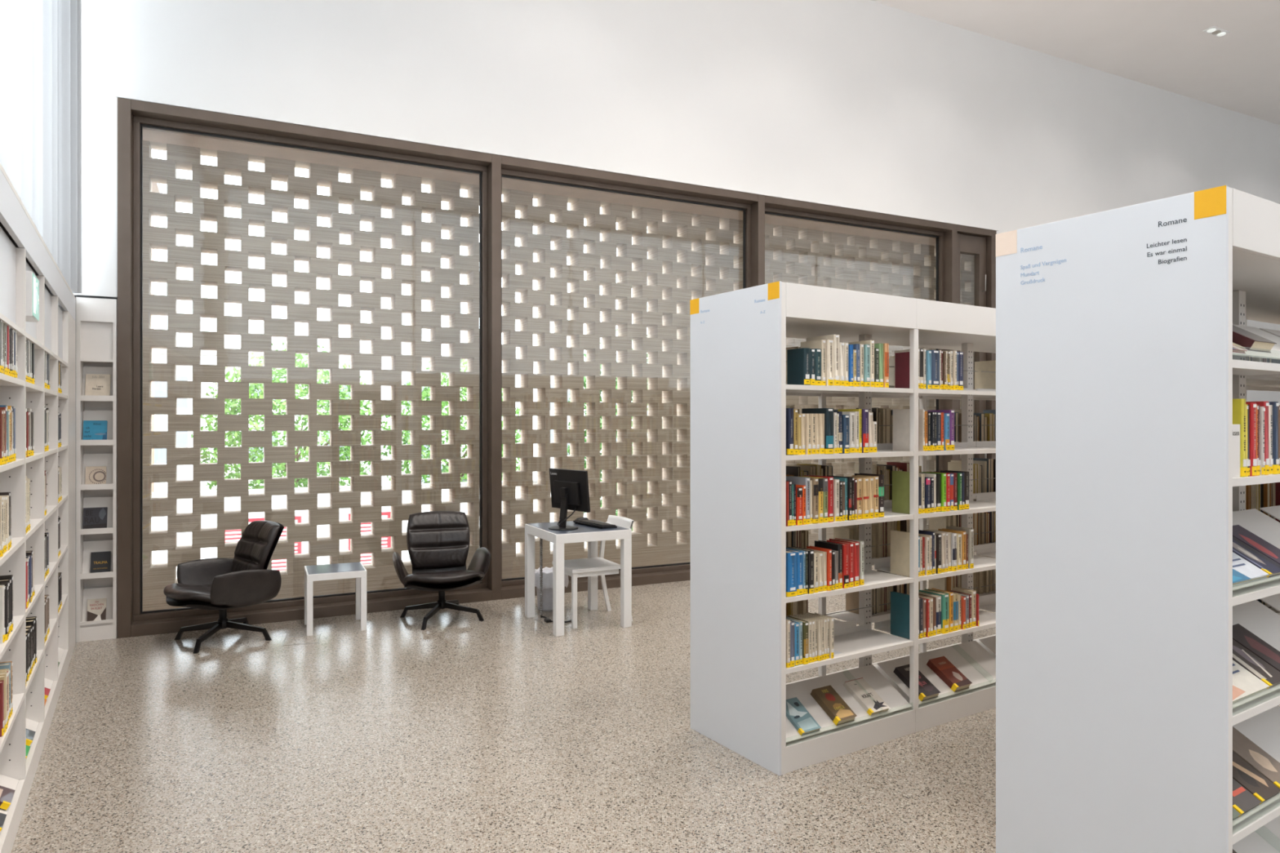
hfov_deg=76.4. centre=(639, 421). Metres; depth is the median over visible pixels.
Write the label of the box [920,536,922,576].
book
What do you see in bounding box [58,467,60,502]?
book
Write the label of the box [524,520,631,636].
desk
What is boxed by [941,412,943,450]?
book
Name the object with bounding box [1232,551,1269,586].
book
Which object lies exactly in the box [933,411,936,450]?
book
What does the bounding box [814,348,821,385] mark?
book
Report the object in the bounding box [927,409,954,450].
book
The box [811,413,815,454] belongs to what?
book
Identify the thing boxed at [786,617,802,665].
book
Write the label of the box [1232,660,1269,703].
book
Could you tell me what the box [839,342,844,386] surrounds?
book
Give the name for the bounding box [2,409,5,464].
book
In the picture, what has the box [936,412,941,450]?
book
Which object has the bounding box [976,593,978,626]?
book
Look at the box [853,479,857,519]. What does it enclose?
book
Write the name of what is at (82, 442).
shelf
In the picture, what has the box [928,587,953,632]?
book
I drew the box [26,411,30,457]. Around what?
book
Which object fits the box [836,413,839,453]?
book
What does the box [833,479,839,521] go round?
book
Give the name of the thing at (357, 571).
side table
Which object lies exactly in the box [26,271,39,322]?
exit sign
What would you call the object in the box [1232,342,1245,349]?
magazine
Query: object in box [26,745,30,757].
book
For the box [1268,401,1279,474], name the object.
book
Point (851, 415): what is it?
book
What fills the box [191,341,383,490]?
tree
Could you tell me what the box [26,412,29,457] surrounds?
book
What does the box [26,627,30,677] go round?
book
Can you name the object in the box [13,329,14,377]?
book
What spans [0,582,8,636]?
book
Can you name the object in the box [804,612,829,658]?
book
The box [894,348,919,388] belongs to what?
book
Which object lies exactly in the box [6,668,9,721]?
book
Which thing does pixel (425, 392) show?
tree
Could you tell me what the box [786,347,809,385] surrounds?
book
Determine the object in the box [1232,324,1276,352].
book
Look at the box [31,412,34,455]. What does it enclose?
book
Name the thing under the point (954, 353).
book
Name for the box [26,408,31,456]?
book
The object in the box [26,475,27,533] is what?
book
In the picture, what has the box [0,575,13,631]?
book
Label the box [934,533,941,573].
book
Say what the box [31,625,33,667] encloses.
book
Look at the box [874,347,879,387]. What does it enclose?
book
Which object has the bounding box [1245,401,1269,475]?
book
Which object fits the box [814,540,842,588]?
book
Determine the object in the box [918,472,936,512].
book
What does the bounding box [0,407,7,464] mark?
book
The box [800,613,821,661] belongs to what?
book
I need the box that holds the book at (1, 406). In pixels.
[0,404,7,463]
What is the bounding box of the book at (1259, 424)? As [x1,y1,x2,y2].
[1257,404,1260,475]
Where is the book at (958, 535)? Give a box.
[956,533,961,570]
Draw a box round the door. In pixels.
[957,224,991,551]
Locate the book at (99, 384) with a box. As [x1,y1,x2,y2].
[84,373,111,395]
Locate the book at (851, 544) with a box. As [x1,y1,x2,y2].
[826,539,853,587]
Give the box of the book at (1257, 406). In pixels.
[1256,404,1258,475]
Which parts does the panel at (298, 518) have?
frame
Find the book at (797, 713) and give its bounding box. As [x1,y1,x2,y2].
[786,697,821,735]
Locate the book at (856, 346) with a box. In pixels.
[853,343,859,386]
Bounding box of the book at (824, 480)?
[822,477,827,522]
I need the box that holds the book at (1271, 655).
[1232,623,1279,671]
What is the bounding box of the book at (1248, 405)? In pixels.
[1247,404,1250,476]
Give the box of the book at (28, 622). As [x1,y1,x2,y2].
[26,618,35,666]
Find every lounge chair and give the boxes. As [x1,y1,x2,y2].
[163,520,284,653]
[392,511,490,630]
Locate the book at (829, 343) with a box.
[825,339,833,386]
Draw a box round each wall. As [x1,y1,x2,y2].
[57,0,1279,642]
[151,182,163,492]
[151,479,537,578]
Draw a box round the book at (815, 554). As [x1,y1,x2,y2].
[813,551,818,593]
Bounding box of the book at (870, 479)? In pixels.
[853,475,873,518]
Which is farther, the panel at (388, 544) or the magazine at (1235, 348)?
the panel at (388, 544)
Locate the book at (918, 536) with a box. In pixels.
[918,536,919,577]
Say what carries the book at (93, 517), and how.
on the bookshelf at (96, 316)
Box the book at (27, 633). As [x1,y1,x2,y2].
[26,631,29,681]
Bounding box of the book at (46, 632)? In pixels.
[44,598,47,640]
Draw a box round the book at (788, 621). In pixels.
[786,618,790,668]
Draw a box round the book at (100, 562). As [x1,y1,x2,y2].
[89,551,111,573]
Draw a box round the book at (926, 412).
[924,411,927,451]
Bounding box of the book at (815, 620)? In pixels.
[794,614,817,662]
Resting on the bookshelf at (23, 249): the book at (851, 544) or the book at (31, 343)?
the book at (31, 343)
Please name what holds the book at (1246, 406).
in the bookcase at (1119, 501)
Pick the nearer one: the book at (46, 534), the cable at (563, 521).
the book at (46, 534)
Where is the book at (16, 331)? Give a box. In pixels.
[15,331,17,377]
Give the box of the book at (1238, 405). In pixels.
[1232,399,1246,477]
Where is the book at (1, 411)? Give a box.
[0,409,3,465]
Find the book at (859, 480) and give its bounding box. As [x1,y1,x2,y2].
[853,477,862,519]
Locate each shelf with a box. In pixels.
[80,358,112,363]
[80,395,112,401]
[80,440,112,445]
[80,483,112,490]
[80,527,112,534]
[80,571,112,579]
[80,618,112,627]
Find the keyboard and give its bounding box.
[573,520,617,528]
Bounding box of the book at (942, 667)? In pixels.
[926,656,972,692]
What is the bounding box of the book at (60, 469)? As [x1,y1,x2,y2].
[60,469,62,500]
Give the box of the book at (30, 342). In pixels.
[30,342,31,382]
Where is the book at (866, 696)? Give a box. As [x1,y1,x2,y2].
[843,677,889,715]
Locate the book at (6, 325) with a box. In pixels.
[5,324,7,374]
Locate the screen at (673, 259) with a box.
[142,140,973,611]
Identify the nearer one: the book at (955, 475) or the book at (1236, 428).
the book at (1236, 428)
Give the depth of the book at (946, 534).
4.27 m
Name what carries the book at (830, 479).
on the bookcase at (740, 691)
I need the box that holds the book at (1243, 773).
[1232,751,1279,804]
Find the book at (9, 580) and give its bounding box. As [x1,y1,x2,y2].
[0,578,11,634]
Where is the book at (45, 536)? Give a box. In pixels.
[44,536,45,577]
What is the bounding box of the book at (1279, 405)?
[1278,404,1279,474]
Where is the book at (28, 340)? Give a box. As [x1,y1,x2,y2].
[27,340,29,382]
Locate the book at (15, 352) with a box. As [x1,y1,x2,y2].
[13,330,16,377]
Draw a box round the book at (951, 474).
[950,473,953,511]
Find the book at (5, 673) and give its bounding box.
[0,671,8,728]
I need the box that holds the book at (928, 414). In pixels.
[927,412,930,451]
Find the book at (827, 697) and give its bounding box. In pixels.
[810,685,857,725]
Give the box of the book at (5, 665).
[0,662,11,718]
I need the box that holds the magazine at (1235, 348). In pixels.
[1232,344,1246,353]
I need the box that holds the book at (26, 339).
[26,338,26,382]
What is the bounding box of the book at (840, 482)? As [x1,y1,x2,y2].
[839,481,842,521]
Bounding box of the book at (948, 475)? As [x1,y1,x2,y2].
[942,472,950,511]
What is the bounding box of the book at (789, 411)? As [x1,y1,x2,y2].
[786,408,793,455]
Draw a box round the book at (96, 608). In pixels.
[86,598,106,621]
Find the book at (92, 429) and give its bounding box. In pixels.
[82,420,107,439]
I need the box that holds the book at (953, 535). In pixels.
[951,532,956,571]
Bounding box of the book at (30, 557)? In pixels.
[29,555,31,603]
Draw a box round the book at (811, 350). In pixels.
[809,348,814,385]
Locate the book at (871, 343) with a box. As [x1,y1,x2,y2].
[848,340,874,386]
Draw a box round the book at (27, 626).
[26,624,32,670]
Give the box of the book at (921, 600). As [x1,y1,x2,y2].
[919,597,923,639]
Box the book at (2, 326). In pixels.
[1,322,4,373]
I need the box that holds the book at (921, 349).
[920,348,923,388]
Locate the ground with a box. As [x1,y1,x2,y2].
[550,478,647,550]
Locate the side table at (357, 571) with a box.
[304,562,366,635]
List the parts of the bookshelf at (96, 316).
panel, shadow gap trim, rail, panel, panel, panel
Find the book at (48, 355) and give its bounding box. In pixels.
[47,354,49,389]
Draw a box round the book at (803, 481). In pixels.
[786,475,810,524]
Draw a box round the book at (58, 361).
[57,360,59,392]
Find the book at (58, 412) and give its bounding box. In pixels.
[57,412,58,447]
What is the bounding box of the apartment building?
[154,345,632,492]
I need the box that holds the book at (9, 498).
[8,497,10,545]
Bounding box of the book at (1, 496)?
[0,495,4,549]
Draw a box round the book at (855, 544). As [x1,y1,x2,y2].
[829,537,859,586]
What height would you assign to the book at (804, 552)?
0.198 m
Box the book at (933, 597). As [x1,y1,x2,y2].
[918,593,936,635]
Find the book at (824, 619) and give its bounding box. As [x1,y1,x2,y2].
[804,613,826,659]
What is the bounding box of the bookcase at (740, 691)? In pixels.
[689,280,995,776]
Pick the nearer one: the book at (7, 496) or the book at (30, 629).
the book at (7, 496)
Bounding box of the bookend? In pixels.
[833,649,841,654]
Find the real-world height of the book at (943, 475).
0.200 m
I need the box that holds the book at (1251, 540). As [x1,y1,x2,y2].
[1232,524,1279,564]
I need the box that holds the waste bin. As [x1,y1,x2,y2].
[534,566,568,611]
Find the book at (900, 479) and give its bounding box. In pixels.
[892,471,909,514]
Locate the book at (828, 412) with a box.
[801,408,834,453]
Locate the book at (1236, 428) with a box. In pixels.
[1232,424,1239,477]
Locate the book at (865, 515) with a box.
[845,475,869,519]
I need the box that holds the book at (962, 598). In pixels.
[960,595,965,629]
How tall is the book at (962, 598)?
0.172 m
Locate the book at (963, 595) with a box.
[951,591,968,628]
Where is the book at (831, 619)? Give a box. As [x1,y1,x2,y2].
[812,613,833,658]
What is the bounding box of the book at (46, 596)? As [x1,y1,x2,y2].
[44,595,48,635]
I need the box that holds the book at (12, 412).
[12,412,13,462]
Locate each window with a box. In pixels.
[117,97,501,638]
[501,155,758,599]
[751,194,951,471]
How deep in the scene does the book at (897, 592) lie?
4.15 m
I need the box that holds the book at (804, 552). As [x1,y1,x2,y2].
[786,547,805,594]
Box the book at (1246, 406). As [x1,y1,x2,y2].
[1245,404,1248,476]
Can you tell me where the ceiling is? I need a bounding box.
[871,0,1279,124]
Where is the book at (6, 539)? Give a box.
[4,495,7,552]
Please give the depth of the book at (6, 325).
2.95 m
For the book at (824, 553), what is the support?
on the bookcase at (740, 691)
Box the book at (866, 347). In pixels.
[863,344,870,386]
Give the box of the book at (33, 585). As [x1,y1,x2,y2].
[32,553,35,596]
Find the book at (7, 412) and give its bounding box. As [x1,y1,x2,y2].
[6,411,9,463]
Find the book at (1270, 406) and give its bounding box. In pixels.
[1268,404,1273,475]
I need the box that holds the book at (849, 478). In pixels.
[826,475,851,520]
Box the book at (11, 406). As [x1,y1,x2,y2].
[11,406,13,448]
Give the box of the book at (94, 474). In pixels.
[84,466,106,484]
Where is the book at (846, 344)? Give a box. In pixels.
[844,342,848,386]
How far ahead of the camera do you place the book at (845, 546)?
3.86 m
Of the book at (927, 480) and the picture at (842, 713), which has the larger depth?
the book at (927, 480)
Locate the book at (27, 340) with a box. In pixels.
[26,339,27,382]
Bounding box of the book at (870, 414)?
[868,412,872,453]
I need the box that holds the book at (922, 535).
[918,533,932,574]
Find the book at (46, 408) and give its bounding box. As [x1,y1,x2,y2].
[45,408,48,442]
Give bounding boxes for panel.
[225,515,301,570]
[347,511,391,564]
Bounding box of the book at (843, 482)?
[839,480,844,520]
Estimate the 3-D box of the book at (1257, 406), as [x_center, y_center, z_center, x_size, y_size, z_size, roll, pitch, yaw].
[1.695,0.053,2.346,0.013,0.200,0.152,0,0,-33]
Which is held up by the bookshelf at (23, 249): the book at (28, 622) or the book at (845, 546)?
the book at (28, 622)
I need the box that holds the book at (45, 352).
[44,351,45,380]
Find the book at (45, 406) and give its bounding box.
[44,406,46,451]
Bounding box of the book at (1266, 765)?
[1232,726,1279,788]
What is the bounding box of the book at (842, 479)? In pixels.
[833,476,847,520]
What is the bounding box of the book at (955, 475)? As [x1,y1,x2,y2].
[930,471,957,510]
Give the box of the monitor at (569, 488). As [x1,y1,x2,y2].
[548,467,590,530]
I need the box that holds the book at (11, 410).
[11,409,12,462]
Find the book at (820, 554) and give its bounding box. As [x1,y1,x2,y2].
[813,551,822,591]
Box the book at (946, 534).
[926,529,947,572]
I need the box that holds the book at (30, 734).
[26,728,35,746]
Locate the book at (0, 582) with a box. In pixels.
[0,582,9,631]
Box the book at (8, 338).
[7,325,9,375]
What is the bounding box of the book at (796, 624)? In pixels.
[794,621,799,666]
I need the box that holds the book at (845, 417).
[842,414,848,453]
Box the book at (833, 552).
[831,551,835,590]
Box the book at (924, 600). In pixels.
[923,599,925,637]
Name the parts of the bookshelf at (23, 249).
panel, shelf, shelf, shelf, shelf, shelf, shelf, panel, shelf, shelf, shelf, shelf, shelf, shelf, panel, shelf, shelf, shelf, shelf, shelf, shelf, panel, shelf, shelf, shelf, shelf, shelf, shelf, filler panel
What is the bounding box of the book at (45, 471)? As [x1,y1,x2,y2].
[44,471,46,514]
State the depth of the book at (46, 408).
4.26 m
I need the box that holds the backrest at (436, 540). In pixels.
[406,511,470,568]
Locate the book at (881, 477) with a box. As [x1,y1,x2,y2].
[854,473,884,517]
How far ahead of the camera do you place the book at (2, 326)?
2.87 m
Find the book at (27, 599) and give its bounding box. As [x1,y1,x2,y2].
[26,561,28,608]
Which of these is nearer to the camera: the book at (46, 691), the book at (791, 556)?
the book at (791, 556)
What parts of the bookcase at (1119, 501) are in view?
shelf, shelf, shelf, shelf, shelf, shelf, shelf, shelf, shelf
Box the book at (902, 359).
[895,351,909,388]
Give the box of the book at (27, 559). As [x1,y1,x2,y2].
[26,558,28,605]
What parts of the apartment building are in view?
pane, pane, pane, pane, pane, pane, pane, pane, pane, pane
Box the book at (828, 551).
[806,546,831,591]
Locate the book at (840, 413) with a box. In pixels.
[833,411,842,453]
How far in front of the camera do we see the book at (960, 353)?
4.33 m
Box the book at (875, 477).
[851,475,878,518]
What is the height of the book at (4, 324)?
0.206 m
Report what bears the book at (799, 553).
on the bookcase at (740, 691)
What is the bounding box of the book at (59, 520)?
[57,519,60,555]
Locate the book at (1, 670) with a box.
[0,668,6,672]
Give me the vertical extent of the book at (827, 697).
0.128 m
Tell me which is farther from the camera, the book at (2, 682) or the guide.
the guide
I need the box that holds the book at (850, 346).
[848,344,853,386]
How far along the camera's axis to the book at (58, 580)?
4.71 m
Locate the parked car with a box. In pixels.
[421,462,502,483]
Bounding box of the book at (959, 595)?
[958,594,960,630]
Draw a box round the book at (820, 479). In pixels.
[797,475,822,523]
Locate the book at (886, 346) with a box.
[883,342,888,387]
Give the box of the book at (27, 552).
[26,550,33,598]
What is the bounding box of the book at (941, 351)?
[941,351,942,389]
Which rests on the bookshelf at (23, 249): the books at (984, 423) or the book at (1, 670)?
the book at (1, 670)
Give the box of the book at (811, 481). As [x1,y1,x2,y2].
[809,480,812,524]
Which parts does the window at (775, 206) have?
frame rail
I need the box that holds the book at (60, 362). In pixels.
[59,362,61,393]
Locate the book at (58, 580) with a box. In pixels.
[57,580,58,613]
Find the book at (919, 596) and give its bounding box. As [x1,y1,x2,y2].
[908,594,933,636]
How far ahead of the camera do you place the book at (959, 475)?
4.33 m
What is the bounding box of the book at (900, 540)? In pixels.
[890,529,909,577]
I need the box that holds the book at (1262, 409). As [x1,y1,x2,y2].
[1259,406,1265,475]
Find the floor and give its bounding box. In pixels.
[2,551,1279,852]
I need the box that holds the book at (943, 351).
[942,351,947,389]
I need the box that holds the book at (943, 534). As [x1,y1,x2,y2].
[923,529,945,573]
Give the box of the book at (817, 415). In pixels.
[815,413,819,454]
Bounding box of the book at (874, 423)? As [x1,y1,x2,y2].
[872,421,876,453]
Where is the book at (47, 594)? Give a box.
[47,594,48,634]
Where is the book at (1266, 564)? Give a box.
[1232,536,1279,577]
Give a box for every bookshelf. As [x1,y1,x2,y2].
[0,162,75,852]
[74,295,117,642]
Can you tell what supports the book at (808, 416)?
on the bookcase at (740, 691)
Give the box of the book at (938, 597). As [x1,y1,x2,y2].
[918,591,941,635]
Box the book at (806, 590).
[786,546,808,594]
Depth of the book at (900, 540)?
4.20 m
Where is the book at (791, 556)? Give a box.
[786,550,796,597]
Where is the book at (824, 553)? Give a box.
[807,548,826,591]
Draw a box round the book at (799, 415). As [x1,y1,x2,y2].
[797,413,801,454]
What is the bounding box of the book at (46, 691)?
[44,687,50,699]
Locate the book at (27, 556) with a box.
[26,555,29,604]
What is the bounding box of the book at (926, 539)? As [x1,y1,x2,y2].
[918,535,929,575]
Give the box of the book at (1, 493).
[0,492,10,544]
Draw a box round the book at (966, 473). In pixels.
[940,470,968,509]
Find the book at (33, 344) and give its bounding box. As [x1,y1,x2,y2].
[31,342,35,384]
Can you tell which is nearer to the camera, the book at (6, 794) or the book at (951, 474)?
the book at (6, 794)
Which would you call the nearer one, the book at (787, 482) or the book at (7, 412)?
the book at (7, 412)
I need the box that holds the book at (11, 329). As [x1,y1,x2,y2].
[11,328,13,377]
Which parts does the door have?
frame, handle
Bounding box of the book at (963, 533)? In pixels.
[937,528,966,569]
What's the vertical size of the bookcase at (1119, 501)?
2.205 m
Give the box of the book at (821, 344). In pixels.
[800,339,826,385]
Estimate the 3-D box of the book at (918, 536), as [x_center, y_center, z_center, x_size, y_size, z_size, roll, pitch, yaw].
[1.381,0.691,4.206,0.031,0.204,0.147,0,0,-33]
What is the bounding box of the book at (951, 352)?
[950,351,952,390]
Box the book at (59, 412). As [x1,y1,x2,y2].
[58,412,59,447]
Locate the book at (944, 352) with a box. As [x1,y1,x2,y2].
[942,351,946,389]
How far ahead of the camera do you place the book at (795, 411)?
3.69 m
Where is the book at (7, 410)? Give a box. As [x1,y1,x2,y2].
[6,408,10,462]
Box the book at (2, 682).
[0,680,4,737]
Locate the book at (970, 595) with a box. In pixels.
[948,590,971,627]
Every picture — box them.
[86,607,106,621]
[88,468,106,484]
[94,431,106,439]
[786,702,817,730]
[825,693,853,718]
[918,680,933,691]
[1232,324,1275,342]
[1232,346,1244,350]
[1232,558,1250,583]
[1232,645,1272,679]
[1232,663,1245,700]
[1232,761,1268,786]
[1232,786,1245,796]
[1240,534,1278,558]
[1244,635,1279,663]
[1248,749,1277,772]
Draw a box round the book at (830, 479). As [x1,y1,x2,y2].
[804,475,833,522]
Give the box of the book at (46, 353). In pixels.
[46,353,48,388]
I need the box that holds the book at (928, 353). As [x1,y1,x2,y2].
[925,350,931,389]
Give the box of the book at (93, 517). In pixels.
[82,506,107,528]
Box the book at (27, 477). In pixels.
[26,477,28,531]
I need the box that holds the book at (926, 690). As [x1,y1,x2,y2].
[893,664,940,701]
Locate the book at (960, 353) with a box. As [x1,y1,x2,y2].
[958,351,963,390]
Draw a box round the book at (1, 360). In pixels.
[0,320,2,373]
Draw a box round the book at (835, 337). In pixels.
[806,334,839,386]
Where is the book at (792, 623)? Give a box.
[790,620,795,667]
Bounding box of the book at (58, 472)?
[57,471,59,502]
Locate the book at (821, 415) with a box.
[819,413,824,454]
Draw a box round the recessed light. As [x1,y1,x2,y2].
[1202,26,1230,36]
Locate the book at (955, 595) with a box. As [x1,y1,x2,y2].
[953,592,958,631]
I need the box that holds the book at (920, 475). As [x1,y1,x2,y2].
[918,473,924,513]
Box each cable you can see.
[541,616,571,622]
[557,506,577,525]
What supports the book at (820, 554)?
on the bookcase at (740, 691)
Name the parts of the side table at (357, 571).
leg, leg, frame, leg, leg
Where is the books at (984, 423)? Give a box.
[786,346,995,617]
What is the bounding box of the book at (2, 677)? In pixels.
[0,674,6,733]
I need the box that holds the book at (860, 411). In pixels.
[837,408,862,453]
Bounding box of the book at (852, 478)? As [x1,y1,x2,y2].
[840,475,854,519]
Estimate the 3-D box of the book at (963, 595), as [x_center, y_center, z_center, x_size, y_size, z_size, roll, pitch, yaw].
[1.727,1.024,4.416,0.027,0.176,0.127,0,0,-33]
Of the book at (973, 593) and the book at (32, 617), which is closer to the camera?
the book at (32, 617)
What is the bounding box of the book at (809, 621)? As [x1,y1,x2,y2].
[786,614,811,663]
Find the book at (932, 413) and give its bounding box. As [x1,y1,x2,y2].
[928,411,934,450]
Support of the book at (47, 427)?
on the bookshelf at (23, 249)
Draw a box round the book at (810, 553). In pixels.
[790,546,813,594]
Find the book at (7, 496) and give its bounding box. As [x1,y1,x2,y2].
[6,495,9,551]
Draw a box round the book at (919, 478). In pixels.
[918,476,921,514]
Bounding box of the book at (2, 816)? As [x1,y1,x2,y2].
[0,813,6,831]
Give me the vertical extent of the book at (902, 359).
0.190 m
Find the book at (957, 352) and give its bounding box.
[956,351,958,390]
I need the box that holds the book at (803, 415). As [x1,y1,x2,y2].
[801,413,805,454]
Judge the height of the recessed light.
0.020 m
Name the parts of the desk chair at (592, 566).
leg, seat rail, seat, leg, backrest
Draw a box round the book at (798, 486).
[795,484,805,524]
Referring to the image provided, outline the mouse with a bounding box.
[575,517,588,519]
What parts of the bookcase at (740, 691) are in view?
panel, shelf, post, shelf, shelf, shelf, shelf, shelf, shelf, shelf, shelf, shelf, shelf, post, post, shelf, shelf, shelf, shelf, shelf, shelf, shelf, shelf, shelf, shelf, shelf, shelf, shelf, shelf, shelf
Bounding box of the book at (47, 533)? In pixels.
[47,533,48,573]
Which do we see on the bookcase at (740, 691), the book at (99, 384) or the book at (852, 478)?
the book at (852, 478)
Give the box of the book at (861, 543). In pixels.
[842,537,864,585]
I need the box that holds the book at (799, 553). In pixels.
[786,548,803,595]
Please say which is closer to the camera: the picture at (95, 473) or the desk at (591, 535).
the picture at (95, 473)
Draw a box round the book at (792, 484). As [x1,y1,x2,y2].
[791,484,793,525]
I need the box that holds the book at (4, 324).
[3,323,6,374]
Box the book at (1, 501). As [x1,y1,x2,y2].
[0,500,3,557]
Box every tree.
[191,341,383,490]
[381,359,520,483]
[567,328,647,531]
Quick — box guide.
[539,537,542,617]
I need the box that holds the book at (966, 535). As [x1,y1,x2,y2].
[965,533,968,568]
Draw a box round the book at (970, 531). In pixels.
[946,525,973,568]
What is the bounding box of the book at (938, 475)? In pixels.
[921,472,941,511]
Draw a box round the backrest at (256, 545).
[231,520,279,572]
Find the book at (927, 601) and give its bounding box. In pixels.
[921,597,929,637]
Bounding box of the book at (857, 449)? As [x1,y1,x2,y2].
[842,411,859,453]
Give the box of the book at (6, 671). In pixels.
[6,671,8,723]
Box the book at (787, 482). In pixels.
[786,481,788,526]
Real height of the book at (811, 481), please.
0.200 m
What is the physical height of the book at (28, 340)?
0.190 m
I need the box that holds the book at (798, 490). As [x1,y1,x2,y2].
[795,486,802,525]
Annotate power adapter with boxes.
[544,617,551,622]
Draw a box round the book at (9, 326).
[8,326,10,373]
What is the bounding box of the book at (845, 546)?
[827,541,848,588]
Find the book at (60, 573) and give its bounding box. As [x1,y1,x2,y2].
[57,572,62,605]
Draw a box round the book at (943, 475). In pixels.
[919,471,946,511]
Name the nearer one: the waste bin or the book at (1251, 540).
the book at (1251, 540)
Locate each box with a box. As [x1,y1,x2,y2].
[282,634,320,645]
[534,616,571,625]
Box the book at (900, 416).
[893,408,909,451]
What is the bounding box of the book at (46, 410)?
[45,409,47,451]
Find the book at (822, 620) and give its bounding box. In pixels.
[804,613,823,660]
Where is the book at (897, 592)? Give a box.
[897,591,919,639]
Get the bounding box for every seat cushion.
[163,583,227,604]
[400,569,484,586]
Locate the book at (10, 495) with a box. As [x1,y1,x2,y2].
[9,495,11,547]
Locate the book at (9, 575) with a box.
[0,574,13,619]
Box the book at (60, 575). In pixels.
[57,574,61,609]
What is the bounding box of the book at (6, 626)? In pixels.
[4,585,8,640]
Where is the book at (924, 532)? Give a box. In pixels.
[918,529,934,574]
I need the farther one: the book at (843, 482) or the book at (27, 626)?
the book at (843, 482)
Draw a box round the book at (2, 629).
[0,585,5,644]
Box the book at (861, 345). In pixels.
[859,343,863,386]
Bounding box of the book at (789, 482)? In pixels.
[786,480,791,526]
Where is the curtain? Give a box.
[0,0,81,293]
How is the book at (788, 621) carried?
on the bookcase at (740, 691)
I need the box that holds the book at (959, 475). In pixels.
[942,471,961,510]
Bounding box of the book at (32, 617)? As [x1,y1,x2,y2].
[26,616,37,663]
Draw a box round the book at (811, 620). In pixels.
[795,615,814,662]
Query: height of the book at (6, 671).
0.190 m
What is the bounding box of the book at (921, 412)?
[918,409,924,451]
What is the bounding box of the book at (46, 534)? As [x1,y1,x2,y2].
[44,533,48,575]
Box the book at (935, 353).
[930,350,939,389]
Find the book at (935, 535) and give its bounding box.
[934,535,936,573]
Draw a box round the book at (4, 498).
[3,495,5,554]
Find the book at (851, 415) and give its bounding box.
[842,412,855,453]
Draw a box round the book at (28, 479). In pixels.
[27,478,30,530]
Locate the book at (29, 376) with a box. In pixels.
[28,341,31,382]
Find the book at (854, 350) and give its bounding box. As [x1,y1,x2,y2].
[853,349,856,386]
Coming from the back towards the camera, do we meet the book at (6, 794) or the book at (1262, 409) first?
the book at (6, 794)
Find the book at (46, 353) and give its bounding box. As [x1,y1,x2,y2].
[45,352,47,388]
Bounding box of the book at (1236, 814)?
[1232,807,1240,820]
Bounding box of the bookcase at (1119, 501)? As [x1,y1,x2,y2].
[995,185,1279,852]
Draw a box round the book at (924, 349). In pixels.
[923,348,926,389]
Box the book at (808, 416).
[805,413,811,454]
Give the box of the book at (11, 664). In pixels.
[0,661,13,715]
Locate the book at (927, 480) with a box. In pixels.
[924,476,930,513]
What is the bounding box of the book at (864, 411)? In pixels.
[862,408,868,453]
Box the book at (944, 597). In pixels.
[918,588,949,634]
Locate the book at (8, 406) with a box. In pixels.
[6,405,12,462]
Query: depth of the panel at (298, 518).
9.50 m
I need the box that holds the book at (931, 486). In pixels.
[929,477,933,512]
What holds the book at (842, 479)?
on the bookcase at (740, 691)
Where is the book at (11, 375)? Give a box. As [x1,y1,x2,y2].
[9,327,12,376]
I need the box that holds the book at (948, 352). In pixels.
[947,351,950,390]
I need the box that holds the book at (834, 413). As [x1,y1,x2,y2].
[833,412,836,453]
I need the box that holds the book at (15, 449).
[13,408,16,461]
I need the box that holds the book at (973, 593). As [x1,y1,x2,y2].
[951,586,976,626]
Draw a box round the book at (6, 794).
[0,785,15,809]
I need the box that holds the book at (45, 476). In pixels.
[44,475,46,515]
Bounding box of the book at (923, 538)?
[920,536,924,575]
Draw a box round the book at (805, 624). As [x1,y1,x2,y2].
[787,616,808,664]
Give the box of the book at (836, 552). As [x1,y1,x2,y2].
[831,550,838,589]
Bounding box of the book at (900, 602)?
[890,591,909,639]
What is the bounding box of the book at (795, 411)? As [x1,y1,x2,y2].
[793,409,798,455]
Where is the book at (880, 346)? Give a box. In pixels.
[874,343,883,387]
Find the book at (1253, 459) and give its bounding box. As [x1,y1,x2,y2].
[1245,402,1257,476]
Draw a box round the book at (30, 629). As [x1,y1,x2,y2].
[29,627,31,674]
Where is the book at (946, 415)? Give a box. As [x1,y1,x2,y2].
[943,413,949,450]
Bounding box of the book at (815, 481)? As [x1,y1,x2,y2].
[804,476,818,524]
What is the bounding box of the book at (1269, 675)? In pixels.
[1232,639,1279,688]
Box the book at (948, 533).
[926,528,951,571]
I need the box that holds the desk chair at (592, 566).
[564,515,633,628]
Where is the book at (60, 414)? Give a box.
[59,413,61,447]
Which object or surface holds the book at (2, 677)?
on the bookshelf at (23, 249)
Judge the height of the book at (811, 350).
0.169 m
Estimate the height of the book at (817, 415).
0.189 m
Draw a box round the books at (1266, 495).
[1245,324,1279,604]
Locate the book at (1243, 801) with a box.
[1232,777,1262,816]
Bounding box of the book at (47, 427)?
[46,409,48,451]
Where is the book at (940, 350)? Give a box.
[939,350,941,389]
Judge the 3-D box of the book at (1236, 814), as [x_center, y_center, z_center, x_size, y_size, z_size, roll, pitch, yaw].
[1.565,1.031,2.288,0.079,0.116,0.188,0,0,-33]
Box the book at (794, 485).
[793,484,795,525]
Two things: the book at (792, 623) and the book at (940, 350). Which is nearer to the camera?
the book at (792, 623)
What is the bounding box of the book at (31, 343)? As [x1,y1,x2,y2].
[31,342,32,383]
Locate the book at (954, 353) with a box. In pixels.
[952,351,956,390]
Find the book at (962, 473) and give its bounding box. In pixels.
[942,471,964,510]
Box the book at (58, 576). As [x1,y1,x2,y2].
[57,576,59,612]

